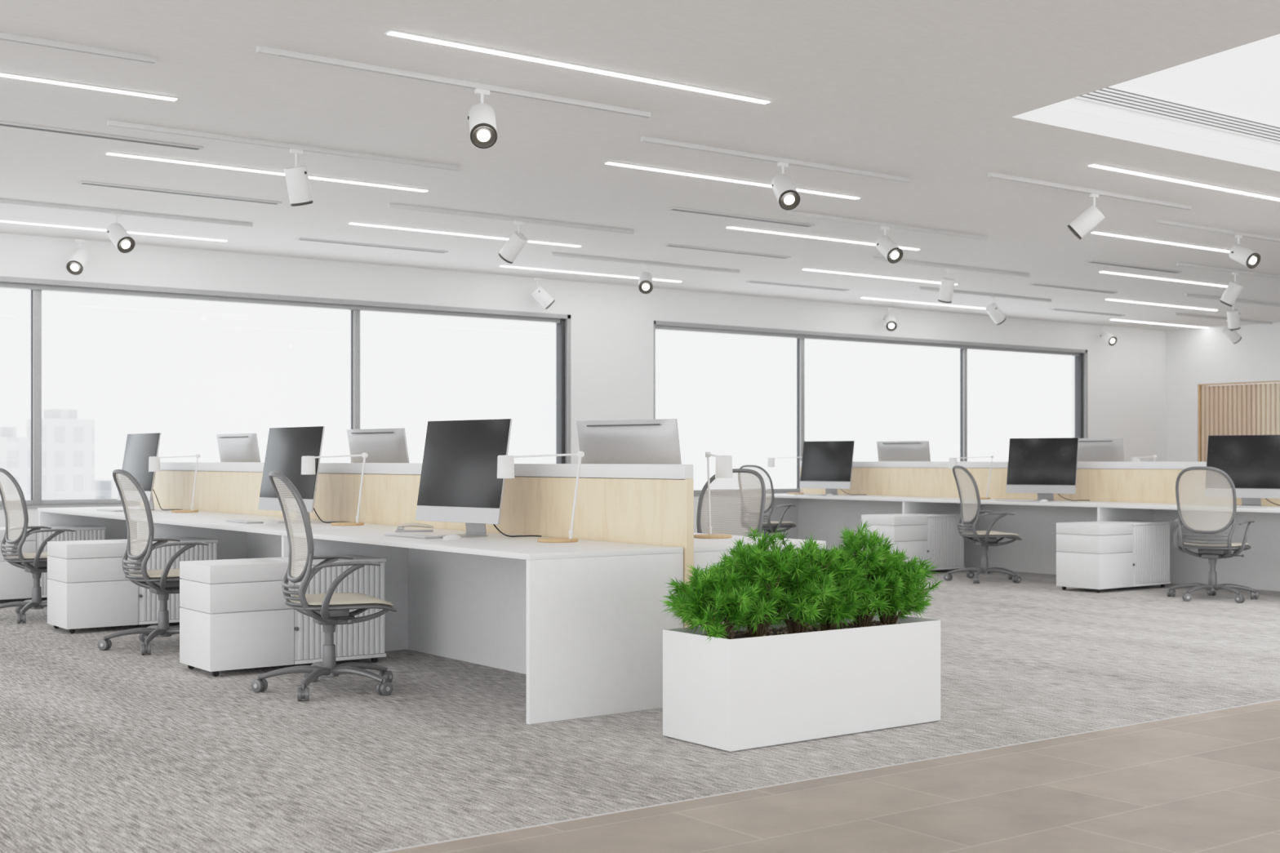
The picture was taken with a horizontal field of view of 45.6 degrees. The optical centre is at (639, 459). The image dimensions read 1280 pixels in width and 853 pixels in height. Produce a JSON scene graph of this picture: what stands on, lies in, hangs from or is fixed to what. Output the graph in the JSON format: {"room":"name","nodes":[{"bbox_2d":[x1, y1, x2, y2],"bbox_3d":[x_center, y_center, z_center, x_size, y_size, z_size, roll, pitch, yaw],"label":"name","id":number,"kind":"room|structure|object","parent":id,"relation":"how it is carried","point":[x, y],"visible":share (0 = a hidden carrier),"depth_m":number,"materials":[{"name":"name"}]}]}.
{"room":"open-plan office","nodes":[
{"label":"open-plan office","id":0,"kind":"room"},
{"bbox_2d":[0,232,1166,535],"bbox_3d":[-1.711,-0.515,18.340,27.100,3.610,0.300,0,0,-37],"label":"wall","id":1,"kind":"structure","parent":0,"point":[612,325],"depth_m":19.20,"materials":[{"name":"paint"}]},
{"bbox_2d":[0,275,570,509],"bbox_3d":[-4.761,-0.645,15.989,9.600,2.270,0.182,0,0,-37],"label":"window","id":2,"kind":"structure","parent":1,"relation":"in","point":[562,322],"depth_m":16.64,"materials":[{"name":"metal"}]},
{"bbox_2d":[653,320,1087,496],"bbox_3d":[3.685,-0.645,22.253,8.850,2.270,0.182,0,0,-37],"label":"window","id":3,"kind":"structure","parent":1,"relation":"in","point":[1080,356],"depth_m":21.99,"materials":[{"name":"metal"}]},
{"bbox_2d":[0,0,1279,330],"bbox_3d":[4.096,-2.260,10.258,26.800,0.120,19.600,0,0,-37],"label":"ceiling","id":4,"kind":"structure","parent":0,"point":[943,95],"depth_m":10.64,"materials":[{"name":"paint"}]},
{"bbox_2d":[66,239,88,275],"bbox_3d":[-5.531,-1.987,14.978,0.162,0.366,0.300,0,0,-2],"label":"track spotlight","id":5,"kind":"object","parent":4,"relation":"hanging from","point":[79,257],"visible":1,"depth_m":14.91,"materials":[{"name":"white plastic"}]},
{"bbox_2d":[0,31,155,63],"bbox_3d":[-3.703,-2.184,7.562,2.608,0.032,0.036,0,0,-37],"label":"track","id":6,"kind":"object","parent":4,"relation":"attached to","point":[3,36],"visible":1,"depth_m":8.07,"materials":[{"name":"metal"}]},
{"bbox_2d":[0,71,179,101],"bbox_3d":[-3.868,-2.195,8.523,2.604,0.011,0.072,0,0,-37],"label":"recessed light","id":7,"kind":"object","parent":4,"relation":"in","point":[2,74],"visible":1,"depth_m":8.96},
{"bbox_2d":[0,120,203,150],"bbox_3d":[-3.775,-2.193,10.261,1.680,0.014,0.100,0,0,-37],"label":"ceiling vent","id":8,"kind":"object","parent":4,"relation":"in","point":[2,123],"visible":1,"depth_m":10.31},
{"bbox_2d":[0,198,253,226],"bbox_3d":[-4.663,-2.184,13.423,2.608,0.032,0.036,0,0,-37],"label":"track","id":9,"kind":"object","parent":4,"relation":"attached to","point":[2,200],"visible":1,"depth_m":13.48,"materials":[{"name":"metal"}]},
{"bbox_2d":[106,213,135,253],"bbox_3d":[-4.574,-1.990,13.404,0.301,0.361,0.162,0,0,42],"label":"track spotlight","id":10,"kind":"object","parent":9,"relation":"attached to","point":[116,232],"visible":1,"depth_m":13.36,"materials":[{"name":"white plastic"}]},
{"bbox_2d":[77,180,281,204],"bbox_3d":[-3.768,-2.193,12.569,1.680,0.014,0.100,0,0,-37],"label":"ceiling vent","id":11,"kind":"object","parent":4,"relation":"in","point":[88,183],"visible":1,"depth_m":12.52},
{"bbox_2d":[104,151,284,175],"bbox_3d":[-3.267,-2.195,11.293,1.376,0.011,0.113,0,0,-37],"label":"recessed light","id":12,"kind":"object","parent":4,"relation":"in","point":[255,170],"depth_m":11.28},
{"bbox_2d":[106,120,460,170],"bbox_3d":[-2.406,-2.184,10.665,2.608,0.032,0.036,0,0,-37],"label":"track","id":13,"kind":"object","parent":4,"relation":"attached to","point":[109,122],"visible":1,"depth_m":10.56,"materials":[{"name":"metal"}]},
{"bbox_2d":[284,148,313,206],"bbox_3d":[-2.393,-1.970,10.687,0.162,0.399,0.225,0,0,26],"label":"track spotlight","id":14,"kind":"object","parent":13,"relation":"attached to","point":[297,180],"visible":1,"depth_m":10.63,"materials":[{"name":"white plastic"}]},
{"bbox_2d":[308,175,429,191],"bbox_3d":[-2.155,-2.195,12.117,1.059,0.011,0.112,0,0,-37],"label":"recessed light","id":15,"kind":"object","parent":4,"relation":"in","point":[309,176],"depth_m":12.12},
{"bbox_2d":[295,237,448,253],"bbox_3d":[-2.731,-2.193,15.653,1.680,0.014,0.100,0,0,-37],"label":"ceiling vent","id":16,"kind":"object","parent":4,"relation":"in","point":[298,238],"visible":1,"depth_m":15.59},
{"bbox_2d":[346,222,508,239],"bbox_3d":[-2.000,-2.195,14.630,1.748,0.011,0.123,0,0,-37],"label":"recessed light","id":17,"kind":"object","parent":4,"relation":"in","point":[451,233],"depth_m":14.62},
{"bbox_2d":[256,45,650,118],"bbox_3d":[-0.990,-2.184,8.889,2.608,0.032,0.036,0,0,-37],"label":"track","id":18,"kind":"object","parent":4,"relation":"attached to","point":[260,49],"visible":1,"depth_m":8.77,"materials":[{"name":"metal"}]},
{"bbox_2d":[467,88,497,148],"bbox_3d":[-0.918,-1.985,8.872,0.162,0.370,0.298,0,0,-9],"label":"track spotlight","id":19,"kind":"object","parent":18,"relation":"attached to","point":[482,116],"visible":1,"depth_m":8.80,"materials":[{"name":"white plastic"}]},
{"bbox_2d":[387,203,634,234],"bbox_3d":[-1.115,-2.184,13.876,2.608,0.032,0.036,0,0,-37],"label":"track","id":20,"kind":"object","parent":4,"relation":"attached to","point":[389,205],"visible":1,"depth_m":13.78,"materials":[{"name":"metal"}]},
{"bbox_2d":[498,220,528,263],"bbox_3d":[-1.155,-1.979,13.916,0.290,0.381,0.162,0,0,32],"label":"track spotlight","id":21,"kind":"object","parent":20,"relation":"attached to","point":[517,241],"visible":1,"depth_m":13.86,"materials":[{"name":"white plastic"}]},
{"bbox_2d":[530,277,555,309],"bbox_3d":[-1.165,-1.982,18.254,0.295,0.376,0.162,0,0,-17],"label":"track spotlight","id":22,"kind":"object","parent":4,"relation":"hanging from","point":[539,293],"visible":1,"depth_m":18.20,"materials":[{"name":"white plastic"}]},
{"bbox_2d":[383,29,772,103],"bbox_3d":[-0.254,-2.195,8.601,2.604,0.011,0.072,0,0,-37],"label":"recessed light","id":23,"kind":"object","parent":4,"relation":"in","point":[398,33],"visible":1,"depth_m":8.47,"materials":[{"name":"plastic"}]},
{"bbox_2d":[498,265,682,282],"bbox_3d":[-0.538,-2.195,18.051,2.604,0.011,0.072,0,0,-37],"label":"recessed light","id":24,"kind":"object","parent":4,"relation":"in","point":[510,266],"visible":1,"depth_m":17.92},
{"bbox_2d":[550,252,739,273],"bbox_3d":[0.104,-2.184,16.984,2.608,0.032,0.036,0,0,-37],"label":"track","id":25,"kind":"object","parent":4,"relation":"attached to","point":[555,254],"visible":1,"depth_m":16.91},
{"bbox_2d":[638,263,653,293],"bbox_3d":[0.061,-1.997,16.879,0.162,0.347,0.302,0,0,0],"label":"track spotlight","id":26,"kind":"object","parent":25,"relation":"attached to","point":[645,279],"visible":1,"depth_m":16.80,"materials":[{"name":"white plastic"}]},
{"bbox_2d":[603,160,772,187],"bbox_3d":[0.415,-2.195,11.728,1.680,0.011,0.101,0,0,-37],"label":"recessed light","id":27,"kind":"object","parent":4,"relation":"in","point":[609,162],"depth_m":11.70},
{"bbox_2d":[662,244,791,258],"bbox_3d":[0.937,-2.193,16.095,1.680,0.014,0.100,0,0,-37],"label":"ceiling vent","id":28,"kind":"object","parent":4,"relation":"in","point":[665,245],"visible":1,"depth_m":16.06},
{"bbox_2d":[666,207,814,226],"bbox_3d":[0.937,-2.193,13.829,1.680,0.014,0.100,0,0,-37],"label":"ceiling vent","id":29,"kind":"object","parent":4,"relation":"in","point":[677,209],"visible":1,"depth_m":13.78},
{"bbox_2d":[640,136,911,182],"bbox_3d":[1.062,-2.184,11.158,2.608,0.032,0.036,0,0,-37],"label":"track","id":30,"kind":"object","parent":4,"relation":"attached to","point":[643,139],"visible":1,"depth_m":11.05,"materials":[{"name":"metal"}]},
{"bbox_2d":[771,161,799,209],"bbox_3d":[1.057,-1.987,11.080,0.162,0.367,0.299,0,0,-12],"label":"track spotlight","id":31,"kind":"object","parent":30,"relation":"attached to","point":[787,195],"visible":1,"depth_m":11.01,"materials":[{"name":"white plastic"}]},
{"bbox_2d":[724,226,919,249],"bbox_3d":[1.872,-2.195,15.170,2.604,0.011,0.072,0,0,-37],"label":"recessed light","id":32,"kind":"object","parent":4,"relation":"in","point":[728,227],"visible":1,"depth_m":14.99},
{"bbox_2d":[787,210,986,239],"bbox_3d":[2.367,-2.184,14.267,2.608,0.032,0.036,0,0,-37],"label":"track","id":33,"kind":"object","parent":4,"relation":"attached to","point":[789,212],"visible":1,"depth_m":14.18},
{"bbox_2d":[875,226,902,263],"bbox_3d":[2.312,-1.990,14.142,0.162,0.360,0.301,0,0,-24],"label":"track spotlight","id":34,"kind":"object","parent":33,"relation":"attached to","point":[885,244],"visible":1,"depth_m":14.08,"materials":[{"name":"white plastic"}]},
{"bbox_2d":[871,257,1029,276],"bbox_3d":[3.574,-2.184,17.341,2.608,0.032,0.036,0,0,-37],"label":"track","id":35,"kind":"object","parent":4,"relation":"attached to","point":[879,259],"visible":1,"depth_m":17.33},
{"bbox_2d":[937,267,955,302],"bbox_3d":[3.485,-1.970,17.309,0.163,0.400,0.232,0,0,-23],"label":"track spotlight","id":36,"kind":"object","parent":35,"relation":"attached to","point":[947,285],"visible":1,"depth_m":17.25,"materials":[{"name":"white plastic"}]},
{"bbox_2d":[917,286,1051,302],"bbox_3d":[4.609,-2.184,20.225,2.608,0.032,0.036,0,0,-37],"label":"track","id":37,"kind":"object","parent":4,"relation":"attached to","point":[918,287],"visible":1,"depth_m":20.23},
{"bbox_2d":[985,296,1005,324],"bbox_3d":[4.745,-1.980,20.309,0.292,0.380,0.162,0,0,-27],"label":"track spotlight","id":38,"kind":"object","parent":37,"relation":"attached to","point":[993,311],"visible":1,"depth_m":20.26,"materials":[{"name":"white plastic"}]},
{"bbox_2d":[987,172,1191,209],"bbox_3d":[3.729,-2.184,12.464,2.608,0.032,0.036,0,0,-37],"label":"track","id":39,"kind":"object","parent":4,"relation":"attached to","point":[993,175],"visible":1,"depth_m":12.37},
{"bbox_2d":[1067,193,1105,239],"bbox_3d":[3.653,-1.984,12.477,0.298,0.371,0.162,0,0,20],"label":"track spotlight","id":40,"kind":"object","parent":39,"relation":"attached to","point":[1091,216],"visible":1,"depth_m":12.42,"materials":[{"name":"white plastic"}]},
{"bbox_2d":[1089,231,1229,252],"bbox_3d":[5.424,-2.195,15.501,2.604,0.011,0.072,0,0,-37],"label":"recessed light","id":41,"kind":"object","parent":4,"relation":"in","point":[1095,232],"visible":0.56,"depth_m":15.33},
{"bbox_2d":[1086,163,1279,200],"bbox_3d":[4.402,-2.195,12.128,2.604,0.011,0.072,0,0,-37],"label":"recessed light","id":42,"kind":"object","parent":4,"relation":"in","point":[1094,165],"visible":1,"depth_m":12.01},
{"bbox_2d":[1155,218,1279,242],"bbox_3d":[5.792,-2.184,14.753,2.608,0.032,0.036,0,0,-37],"label":"track","id":43,"kind":"object","parent":4,"relation":"attached to","point":[1157,221],"visible":1,"depth_m":14.51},
{"bbox_2d":[1228,235,1260,268],"bbox_3d":[5.829,-1.999,14.689,0.162,0.342,0.302,0,0,-25],"label":"track spotlight","id":44,"kind":"object","parent":43,"relation":"attached to","point":[1238,252],"visible":1,"depth_m":14.63,"materials":[{"name":"white plastic"}]},
{"bbox_2d":[1176,262,1279,278],"bbox_3d":[7.060,-2.184,17.810,2.608,0.032,0.036,0,0,-37],"label":"track","id":45,"kind":"object","parent":4,"relation":"attached to","point":[1185,264],"visible":1,"depth_m":17.59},
{"bbox_2d":[1219,271,1243,306],"bbox_3d":[6.885,-1.972,17.733,0.264,0.396,0.162,0,0,40],"label":"track spotlight","id":46,"kind":"object","parent":45,"relation":"attached to","point":[1233,289],"visible":1,"depth_m":17.68,"materials":[{"name":"white plastic"}]},
{"bbox_2d":[0,568,1279,852],"bbox_3d":[4.096,1.240,10.258,26.800,0.100,19.600,0,0,-37],"label":"floor","id":47,"kind":"structure","parent":0,"point":[119,748],"depth_m":6.10,"materials":[{"name":"carpet"}]},
{"bbox_2d":[0,467,75,623],"bbox_3d":[-4.528,0.627,11.404,0.745,1.127,0.706,0,0,-39],"label":"office chair","id":48,"kind":"object","parent":47,"relation":"on","point":[35,563],"visible":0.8,"depth_m":11.22,"materials":[{"name":"plastic"}]},
{"bbox_2d":[6,551,48,559],"bbox_3d":[-4.462,0.737,11.422,0.500,0.053,0.490,0,0,-39],"label":"seat cushion","id":49,"kind":"object","parent":48,"relation":"on","point":[14,555],"depth_m":11.19,"materials":[{"name":"beige fabric"}]},
{"bbox_2d":[0,524,106,599],"bbox_3d":[-5.130,0.885,12.893,1.060,0.610,0.476,0,0,-37],"label":"storage cabinet","id":50,"kind":"object","parent":47,"relation":"on","point":[15,583],"visible":0.25,"depth_m":12.65,"materials":[{"name":"white laminate"}]},
{"bbox_2d":[47,537,217,633],"bbox_3d":[-3.599,0.885,10.829,1.060,0.610,0.476,0,0,-37],"label":"storage cabinet","id":51,"kind":"object","parent":47,"relation":"on","point":[88,587],"visible":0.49,"depth_m":10.52,"materials":[{"name":"white laminate"}]},
{"bbox_2d":[37,506,249,558],"bbox_3d":[-4.103,0.807,12.432,0.880,0.765,2.578,0,0,-37],"label":"desk","id":52,"kind":"object","parent":47,"relation":"on","point":[115,523],"visible":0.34,"depth_m":13.22,"materials":[{"name":"white laminate"}]},
{"bbox_2d":[117,432,182,510],"bbox_3d":[-4.149,0.104,12.684,0.824,0.642,0.252,0,0,40],"label":"desktop computer","id":53,"kind":"object","parent":52,"relation":"on","point":[139,447],"visible":0.8,"depth_m":12.67,"materials":[{"name":"metal"}]},
{"bbox_2d":[148,453,200,512],"bbox_3d":[-3.733,0.192,12.216,0.492,0.466,0.210,0,0,22],"label":"desk lamp","id":54,"kind":"object","parent":52,"relation":"on","point":[153,461],"visible":1,"depth_m":12.20,"materials":[{"name":"white metal"}]},
{"bbox_2d":[97,469,208,654],"bbox_3d":[-3.024,0.627,9.631,0.745,1.127,0.706,0,0,-35],"label":"office chair","id":55,"kind":"object","parent":47,"relation":"on","point":[162,582],"visible":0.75,"depth_m":9.47,"materials":[{"name":"plastic"}]},
{"bbox_2d":[128,568,179,577],"bbox_3d":[-2.957,0.737,9.644,0.500,0.053,0.490,0,0,-35],"label":"seat cushion","id":56,"kind":"object","parent":55,"relation":"on","point":[173,573],"depth_m":9.44,"materials":[{"name":"beige fabric"}]},
{"bbox_2d":[136,515,408,559],"bbox_3d":[-2.562,0.807,10.354,0.880,0.765,2.593,0,0,-37],"label":"desk","id":57,"kind":"object","parent":47,"relation":"on","point":[264,541],"visible":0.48,"depth_m":11.20,"materials":[{"name":"white laminate"}]},
{"bbox_2d":[257,426,351,523],"bbox_3d":[-2.312,0.104,10.213,0.824,0.642,0.252,0,0,37],"label":"desktop computer","id":58,"kind":"object","parent":57,"relation":"on","point":[286,447],"visible":0.79,"depth_m":10.23,"materials":[{"name":"metal"}]},
{"bbox_2d":[301,453,368,525],"bbox_3d":[-1.976,0.192,9.847,0.492,0.466,0.210,0,0,22],"label":"desk lamp","id":59,"kind":"object","parent":57,"relation":"on","point":[308,463],"visible":1,"depth_m":9.81,"materials":[{"name":"white metal"}]},
{"bbox_2d":[179,554,386,676],"bbox_3d":[-2.046,0.885,8.769,1.060,0.610,0.476,0,0,-37],"label":"storage cabinet","id":60,"kind":"object","parent":47,"relation":"on","point":[234,615],"visible":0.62,"depth_m":8.49,"materials":[{"name":"white laminate"}]},
{"bbox_2d":[250,471,396,701],"bbox_3d":[-1.614,0.627,7.863,0.745,1.127,0.706,0,0,-25],"label":"office chair","id":61,"kind":"object","parent":47,"relation":"on","point":[331,609],"visible":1,"depth_m":7.72,"materials":[{"name":"plastic"}]},
{"bbox_2d":[289,592,393,606],"bbox_3d":[-1.545,0.737,7.865,0.500,0.053,0.490,0,0,-25],"label":"seat cushion","id":62,"kind":"object","parent":61,"relation":"on","point":[341,599],"depth_m":7.70,"materials":[{"name":"beige fabric"}]},
{"bbox_2d":[139,462,693,627],"bbox_3d":[-2.125,0.608,10.555,0.054,1.165,7.952,0,0,-37],"label":"divider","id":63,"kind":"object","parent":47,"relation":"on","point":[653,504],"visible":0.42,"depth_m":8.52,"materials":[{"name":"brown wood"}]},
{"bbox_2d":[280,526,683,724],"bbox_3d":[-0.965,0.807,8.201,0.880,0.765,2.763,0,0,-37],"label":"desk","id":64,"kind":"object","parent":47,"relation":"on","point":[584,623],"visible":0.72,"depth_m":7.27,"materials":[{"name":"white laminate"}]},
{"bbox_2d":[415,418,541,537],"bbox_3d":[-0.942,0.104,8.366,0.824,0.642,0.252,0,0,34],"label":"desktop computer","id":65,"kind":"object","parent":64,"relation":"on","point":[459,482],"visible":0.96,"depth_m":8.38,"materials":[{"name":"glass"}]},
{"bbox_2d":[497,451,584,542],"bbox_3d":[-0.516,0.192,7.879,0.492,0.466,0.210,0,0,22],"label":"desk lamp","id":66,"kind":"object","parent":64,"relation":"on","point":[505,464],"visible":1,"depth_m":7.86,"materials":[{"name":"white metal"}]},
{"bbox_2d":[696,468,765,537],"bbox_3d":[0.513,0.627,9.687,0.706,1.127,0.745,0,0,35],"label":"office chair","id":67,"kind":"object","parent":47,"relation":"on","point":[757,475],"visible":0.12,"depth_m":9.88,"materials":[{"name":"white fabric"}]},
{"bbox_2d":[693,533,826,626],"bbox_3d":[-0.210,0.807,8.761,0.880,0.765,2.763,0,0,-37],"label":"desk","id":68,"kind":"object","parent":47,"relation":"on","point":[706,551],"visible":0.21,"depth_m":7.53,"materials":[{"name":"white laminate"}]},
{"bbox_2d":[576,418,681,464],"bbox_3d":[-0.089,0.104,8.447,0.824,0.642,0.253,0,0,29],"label":"desktop computer","id":69,"kind":"object","parent":68,"relation":"on","point":[655,441],"visible":0.29,"depth_m":8.35,"materials":[{"name":"metal"}]},
{"bbox_2d":[693,451,733,538],"bbox_3d":[0.407,0.192,8.135,0.210,0.466,0.492,0,0,-9],"label":"desk lamp","id":70,"kind":"object","parent":68,"relation":"on","point":[723,464],"visible":0.96,"depth_m":8.13,"materials":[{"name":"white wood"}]},
{"bbox_2d":[737,464,795,537],"bbox_3d":[1.413,0.627,17.390,0.745,1.127,0.706,0,0,-45],"label":"office chair","id":71,"kind":"object","parent":47,"relation":"on","point":[768,526],"visible":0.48,"depth_m":17.22,"materials":[{"name":"white fabric"}]},
{"bbox_2d":[662,612,940,751],"bbox_3d":[0.730,0.960,6.717,1.245,0.460,0.450,0,0,-37],"label":"planter box","id":72,"kind":"object","parent":47,"relation":"on","point":[740,691],"visible":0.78,"depth_m":6.45,"materials":[{"name":"paint"}]},
{"bbox_2d":[657,559,769,642],"bbox_3d":[0.321,0.610,6.431,0.469,0.377,0.520,0,0,7],"label":"shrub","id":73,"kind":"object","parent":72,"relation":"in","point":[731,600],"visible":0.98,"depth_m":6.34,"materials":[{"name":"green plant"}]},
{"bbox_2d":[702,527,804,637],"bbox_3d":[0.495,0.541,6.584,0.435,0.514,0.505,0,0,31],"label":"shrub","id":74,"kind":"object","parent":72,"relation":"on","point":[754,560],"visible":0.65,"depth_m":6.48,"materials":[{"name":"green plant"}]},
{"bbox_2d":[764,530,851,633],"bbox_3d":[0.683,0.549,6.672,0.481,0.499,0.479,0,0,24],"label":"shrub","id":75,"kind":"object","parent":72,"relation":"on","point":[817,588],"visible":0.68,"depth_m":6.58,"materials":[{"name":"green plant"}]},
{"bbox_2d":[814,544,875,631],"bbox_3d":[0.847,0.588,6.831,0.381,0.420,0.497,0,0,-9],"label":"shrub","id":76,"kind":"object","parent":72,"relation":"on","point":[842,610],"visible":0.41,"depth_m":6.70,"materials":[{"name":"green plant"}]},
{"bbox_2d":[832,520,912,627],"bbox_3d":[1.016,0.534,6.919,0.459,0.528,0.468,0,0,20],"label":"shrub","id":77,"kind":"object","parent":72,"relation":"on","point":[877,557],"visible":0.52,"depth_m":6.85,"materials":[{"name":"green plant"}]},
{"bbox_2d":[867,543,942,625],"bbox_3d":[1.127,0.586,7.013,0.459,0.424,0.460,0,0,33],"label":"shrub","id":78,"kind":"object","parent":72,"relation":"on","point":[911,571],"visible":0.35,"depth_m":6.96,"materials":[{"name":"green plant"}]},
{"bbox_2d":[374,698,1279,852],"bbox_3d":[5.068,1.194,8.947,26.800,0.012,0.009,0,0,-37],"label":"trim","id":79,"kind":"structure","parent":47,"relation":"on","point":[1279,699],"depth_m":5.55,"materials":[{"name":"metal"}]},
{"bbox_2d":[746,493,951,559],"bbox_3d":[2.387,0.807,17.581,0.880,0.765,2.558,0,0,-37],"label":"desk","id":80,"kind":"object","parent":47,"relation":"on","point":[824,516],"visible":0.37,"depth_m":18.36,"materials":[{"name":"white laminate"}]},
{"bbox_2d":[799,440,854,495],"bbox_3d":[2.245,0.104,17.988,0.824,0.642,0.252,0,0,32],"label":"desktop computer","id":81,"kind":"object","parent":80,"relation":"on","point":[827,465],"visible":0.95,"depth_m":18.00,"materials":[{"name":"glass"}]},
{"bbox_2d":[861,512,964,570],"bbox_3d":[2.871,0.885,15.988,1.060,0.610,0.476,0,0,-37],"label":"storage cabinet","id":82,"kind":"object","parent":47,"relation":"on","point":[935,536],"visible":0.83,"depth_m":15.80,"materials":[{"name":"white laminate"}]},
{"bbox_2d":[943,465,1022,583],"bbox_3d":[3.357,0.627,14.896,0.745,1.127,0.706,0,0,-9],"label":"office chair","id":83,"kind":"object","parent":47,"relation":"on","point":[984,539],"visible":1,"depth_m":14.77,"materials":[{"name":"white fabric"}]},
{"bbox_2d":[961,530,1019,537],"bbox_3d":[3.424,0.737,14.879,0.500,0.053,0.490,0,0,-9],"label":"seat cushion","id":84,"kind":"object","parent":83,"relation":"on","point":[964,533],"depth_m":14.66,"materials":[{"name":"beige fabric"}]},
{"bbox_2d":[902,497,1139,574],"bbox_3d":[3.891,0.807,15.553,0.880,0.765,2.488,0,0,-37],"label":"desk","id":85,"kind":"object","parent":47,"relation":"on","point":[1035,522],"visible":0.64,"depth_m":16.00,"materials":[{"name":"white laminate"}]},
{"bbox_2d":[1005,437,1089,501],"bbox_3d":[4.123,0.104,15.462,0.824,0.642,0.252,0,0,26],"label":"desktop computer","id":86,"kind":"object","parent":85,"relation":"on","point":[1046,467],"visible":0.97,"depth_m":15.47,"materials":[{"name":"glass"}]},
{"bbox_2d":[800,461,1279,506],"bbox_3d":[4.353,0.608,15.720,0.054,1.165,7.892,0,0,-37],"label":"divider","id":87,"kind":"object","parent":47,"relation":"on","point":[1107,482],"visible":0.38,"depth_m":16.31,"materials":[{"name":"brown wood"}]},
{"bbox_2d":[1056,520,1170,592],"bbox_3d":[4.354,0.885,13.988,1.060,0.610,0.476,0,0,-37],"label":"storage cabinet","id":88,"kind":"object","parent":47,"relation":"on","point":[1100,555],"visible":1,"depth_m":13.74,"materials":[{"name":"white laminate"}]},
{"bbox_2d":[1096,502,1279,591],"bbox_3d":[5.476,0.807,13.417,0.880,0.765,2.828,0,0,-37],"label":"desk","id":89,"kind":"object","parent":47,"relation":"on","point":[1259,569],"visible":0.61,"depth_m":14.06,"materials":[{"name":"white laminate"}]},
{"bbox_2d":[1204,434,1279,506],"bbox_3d":[5.480,0.104,13.628,0.824,0.642,0.252,0,0,30],"label":"desktop computer","id":90,"kind":"object","parent":89,"relation":"on","point":[1252,462],"visible":0.87,"depth_m":13.64,"materials":[{"name":"glass"}]},
{"bbox_2d":[1166,466,1257,603],"bbox_3d":[4.843,0.627,12.960,0.706,1.127,0.745,0,0,39],"label":"office chair","id":91,"kind":"object","parent":47,"relation":"on","point":[1211,551],"visible":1,"depth_m":12.81,"materials":[{"name":"white fabric"}]},
{"bbox_2d":[1183,541,1248,546],"bbox_3d":[4.904,0.737,12.992,0.490,0.053,0.500,0,0,39],"label":"seat cushion","id":92,"kind":"object","parent":91,"relation":"on","point":[1186,544],"depth_m":12.77,"materials":[{"name":"beige fabric"}]},
{"bbox_3d":[-1.806,0.807,10.914,0.880,0.765,2.593,0,0,-37],"label":"desk","id":93,"kind":"object","parent":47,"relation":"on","visible":0},
{"bbox_2d":[346,427,409,462],"bbox_3d":[-1.885,0.104,10.877,0.824,0.642,0.253,0,0,35],"label":"desktop computer","id":94,"kind":"object","parent":93,"relation":"on","point":[381,445],"visible":0.26,"depth_m":10.76,"materials":[{"name":"metal"}]},
{"bbox_3d":[-3.348,0.807,12.992,0.880,0.765,2.578,0,0,-37],"label":"desk","id":95,"kind":"object","parent":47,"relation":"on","visible":0},
{"bbox_2d":[216,432,261,462],"bbox_3d":[-3.421,0.104,12.950,0.824,0.642,0.253,0,0,37],"label":"desktop computer","id":96,"kind":"object","parent":95,"relation":"on","point":[233,447],"visible":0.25,"depth_m":12.82,"materials":[{"name":"metal"}]},
{"bbox_3d":[4.646,0.807,16.113,0.880,0.765,2.488,0,0,-37],"label":"desk","id":97,"kind":"object","parent":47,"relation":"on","visible":0},
{"bbox_2d":[1077,438,1124,462],"bbox_3d":[4.689,0.104,15.975,0.824,0.642,0.253,0,0,31],"label":"desktop computer","id":98,"kind":"object","parent":97,"relation":"on","point":[1090,450],"visible":0.22,"depth_m":15.81,"materials":[{"name":"metal"}]},
{"bbox_3d":[3.142,0.807,18.141,0.880,0.765,2.558,0,0,-37],"label":"desk","id":99,"kind":"object","parent":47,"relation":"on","visible":0},
{"bbox_2d":[875,440,930,461],"bbox_3d":[3.104,0.104,18.111,0.824,0.642,0.253,0,0,31],"label":"desktop computer","id":100,"kind":"object","parent":99,"relation":"on","point":[887,451],"visible":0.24,"depth_m":18.03,"materials":[{"name":"metal"}]},
{"bbox_2d":[1047,34,1279,155],"bbox_3d":[6.105,-3.265,9.781,7.660,1.889,4.560,0,0,-37],"label":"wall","id":101,"kind":"structure","parent":0,"point":[1244,80],"depth_m":11.18,"materials":[{"name":"paint"}]},
{"bbox_2d":[1074,85,1279,143],"bbox_3d":[5.126,-2.480,11.806,6.500,0.140,0.020,0,0,-37],"label":"air vent","id":102,"kind":"object","parent":101,"relation":"in","point":[1113,95],"visible":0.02,"depth_m":10.87,"materials":[{"name":"metal"}]},
{"bbox_2d":[1166,322,1279,462],"bbox_3d":[14.979,-0.515,18.329,0.300,3.610,19.600,0,0,-37],"label":"wall","id":103,"kind":"structure","parent":0,"point":[1196,357],"depth_m":25.59,"materials":[{"name":"paint"}]},
{"bbox_2d":[1198,380,1279,462],"bbox_3d":[10.263,-0.035,24.543,0.085,2.450,2.800,0,0,-37],"label":"wall panel","id":104,"kind":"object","parent":103,"relation":"in","point":[1252,408],"depth_m":25.11,"materials":[{"name":"brown wood"}]},
{"label":"outside","id":105,"kind":"structure","parent":0,"visible":0},
{"bbox_2d":[0,426,42,500],"bbox_3d":[-60.433,21.590,141.929,7.000,49.200,8.000,0,0,-37],"label":"building","id":106,"kind":"structure","parent":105,"point":[15,451],"depth_m":139.62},
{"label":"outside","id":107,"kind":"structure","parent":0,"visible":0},
{"bbox_2d":[26,408,94,499],"bbox_3d":[-58.371,20.590,153.418,5.000,51.200,6.000,0,0,-37],"label":"building","id":108,"kind":"structure","parent":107,"point":[68,440],"depth_m":151.08,"materials":[{"name":"concrete"}]},
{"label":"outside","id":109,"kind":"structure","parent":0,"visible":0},
{"bbox_2d":[94,470,119,498],"bbox_3d":[-52.735,23.690,160.087,8.000,45.000,8.000,0,0,-37],"label":"building","id":110,"kind":"structure","parent":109,"point":[104,489],"depth_m":156.29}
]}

